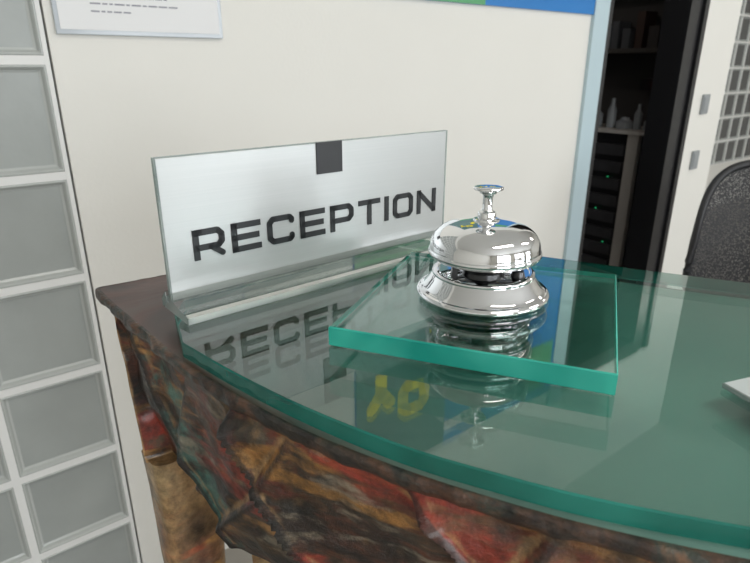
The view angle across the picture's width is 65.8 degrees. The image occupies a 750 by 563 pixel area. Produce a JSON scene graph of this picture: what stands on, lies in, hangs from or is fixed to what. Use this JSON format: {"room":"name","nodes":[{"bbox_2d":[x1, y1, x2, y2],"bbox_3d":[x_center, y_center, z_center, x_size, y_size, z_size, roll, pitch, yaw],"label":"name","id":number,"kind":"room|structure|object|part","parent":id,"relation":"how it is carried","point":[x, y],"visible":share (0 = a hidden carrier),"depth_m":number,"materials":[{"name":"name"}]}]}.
{"room":"reception area","nodes":[
{"label":"reception area","id":0,"kind":"room"},
{"bbox_2d":[0,0,140,562],"bbox_3d":[-1.534,-0.144,0.358,2.376,2.376,0.100,-15,25,-35],"label":"glass wall","id":1,"kind":"structure","parent":0,"point":[64,496],"depth_m":1.14,"materials":[{"name":"white glass"}]},
{"bbox_2d":[39,0,742,562],"bbox_3d":[-0.490,-0.557,1.073,5.014,2.700,0.121,-15,25,-35],"label":"wall","id":2,"kind":"structure","parent":0,"point":[505,84],"depth_m":1.35,"materials":[{"name":"paint"}]},
{"bbox_2d":[50,0,222,38],"bbox_3d":[-0.425,-0.557,1.039,0.301,0.217,0.009,-15,25,-35],"label":"framed notice","id":3,"kind":"object","parent":2,"relation":"attached to","point":[145,18],"visible":1,"depth_m":1.06,"materials":[{"name":"paper"}]},
{"bbox_2d":[430,0,594,14],"bbox_3d":[0.326,-1.100,1.452,0.964,0.744,0.010,-15,25,-35],"label":"poster","id":4,"kind":"object","parent":2,"relation":"attached to","point":[568,6],"visible":1,"depth_m":1.70,"materials":[{"name":"paper"}]},
{"bbox_2d":[563,0,610,260],"bbox_3d":[0.690,-0.620,2.006,0.080,2.170,0.131,-15,25,-35],"label":"trim","id":5,"kind":"structure","parent":2,"relation":"attached to","point":[598,26],"depth_m":1.98,"materials":[{"name":"silver metal"}]},
{"bbox_2d":[578,0,710,282],"bbox_3d":[1.000,-0.690,2.225,0.688,2.150,0.106,-15,25,-35],"label":"door frame","id":6,"kind":"structure","parent":2,"relation":"attached to","point":[683,25],"depth_m":2.37,"materials":[{"name":"black metal"}]},
{"bbox_2d":[689,150,699,169],"bbox_3d":[1.399,-0.532,2.538,0.057,0.080,0.013,-15,25,-35],"label":"light switch","id":7,"kind":"object","parent":2,"relation":"attached to","point":[695,154],"visible":1,"depth_m":2.53,"materials":[{"name":"silver metal"}]},
{"bbox_2d":[699,94,710,113],"bbox_3d":[1.399,-0.751,2.457,0.057,0.080,0.013,-15,25,-35],"label":"light switch","id":8,"kind":"object","parent":2,"relation":"attached to","point":[705,101],"visible":1,"depth_m":2.45,"materials":[{"name":"silver metal"}]},
{"bbox_2d":[225,200,749,562],"bbox_3d":[1.918,0.889,1.199,8.600,0.100,5.780,-15,25,-35],"label":"floor","id":9,"kind":"structure","parent":0,"point":[235,555],"depth_m":3.58,"materials":[{"name":"tile"}]},
{"bbox_2d":[95,240,749,562],"bbox_3d":[0.247,0.530,0.510,0.961,1.049,0.345,6,21,15],"label":"reception desk","id":10,"kind":"object","parent":9,"relation":"on","point":[270,440],"visible":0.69,"depth_m":0.30,"materials":[{"name":"green glass"}]},
{"bbox_3d":[-0.169,0.559,0.660,0.061,0.891,0.041,-17,26,-38],"label":"leg","id":11,"kind":"part","parent":10,"relation":"part of","materials":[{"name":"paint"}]},
{"bbox_2d":[151,130,447,324],"bbox_3d":[-0.030,-0.053,0.434,0.258,0.099,0.043,-16,26,-37],"label":"sign","id":12,"kind":"object","parent":10,"relation":"on","point":[228,219],"depth_m":0.42,"materials":[{"name":"silver metal"}]},
{"bbox_3d":[0.290,0.045,0.324,0.858,0.010,0.336,6,21,15],"label":"glass","id":13,"kind":"part","parent":10,"relation":"part of","materials":[{"name":"green glass"}]},
{"bbox_2d":[328,252,617,394],"bbox_3d":[0.072,0.016,0.371,0.153,0.012,0.153,8,22,20],"label":"glass plate","id":14,"kind":"object","parent":10,"relation":"on","point":[571,341],"visible":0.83,"depth_m":0.32,"materials":[{"name":"teal glass"}]},
{"bbox_2d":[417,183,548,317],"bbox_3d":[0.069,-0.026,0.364,0.084,0.070,0.084,12,24,30],"label":"bell","id":15,"kind":"object","parent":14,"relation":"on","point":[485,260],"visible":1,"depth_m":0.34,"materials":[{"name":"silver metal"}]},
{"bbox_2d":[722,377,749,402],"bbox_3d":[0.247,0.059,0.267,0.127,0.003,0.090,-7,21,-18],"label":"sheet","id":16,"kind":"object","parent":10,"relation":"on","point":[740,388],"visible":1,"depth_m":0.28,"materials":[{"name":"white paper"}]},
{"bbox_2d":[581,98,645,280],"bbox_3d":[1.034,-0.396,2.993,0.268,1.066,0.777,-15,25,-35],"label":"rack","id":17,"kind":"object","parent":9,"relation":"on","point":[619,143],"visible":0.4,"depth_m":2.70,"materials":[{"name":"metal"}]},
{"bbox_2d":[636,160,749,297],"bbox_3d":[1.032,0.208,1.511,0.700,0.960,0.630,10,23,26],"label":"office chair","id":18,"kind":"object","parent":9,"relation":"on","point":[696,240],"visible":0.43,"depth_m":1.65,"materials":[{"name":"grey fabric"}]},
{"bbox_3d":[1.140,-0.101,1.613,0.475,0.451,0.160,10,23,26],"label":"frame","id":19,"kind":"part","parent":18,"relation":"part of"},
{"bbox_2d":[601,0,664,125],"bbox_3d":[0.584,-1.072,2.467,1.359,2.700,0.929,-15,25,-35],"label":"wall","id":20,"kind":"structure","parent":0,"point":[624,73],"depth_m":2.75,"materials":[{"name":"paint"}]},
{"bbox_2d":[608,11,660,53],"bbox_3d":[1.051,-1.462,2.671,0.159,0.770,0.840,-15,25,-35],"label":"wall shelf","id":21,"kind":"object","parent":20,"relation":"attached to","point":[624,39],"visible":0.3,"depth_m":2.58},
{"bbox_2d":[705,157,749,207],"bbox_3d":[2.206,-1.738,4.266,3.530,2.700,0.121,-15,25,-35],"label":"wall","id":22,"kind":"structure","parent":0,"point":[714,170],"depth_m":5.19,"materials":[{"name":"paint"}]},
{"bbox_2d":[710,0,749,165],"bbox_3d":[2.204,-1.859,4.193,3.366,2.178,0.101,-15,25,-35],"label":"glass wall","id":23,"kind":"structure","parent":0,"point":[732,140],"depth_m":4.99,"materials":[{"name":"white glass"}]}
]}

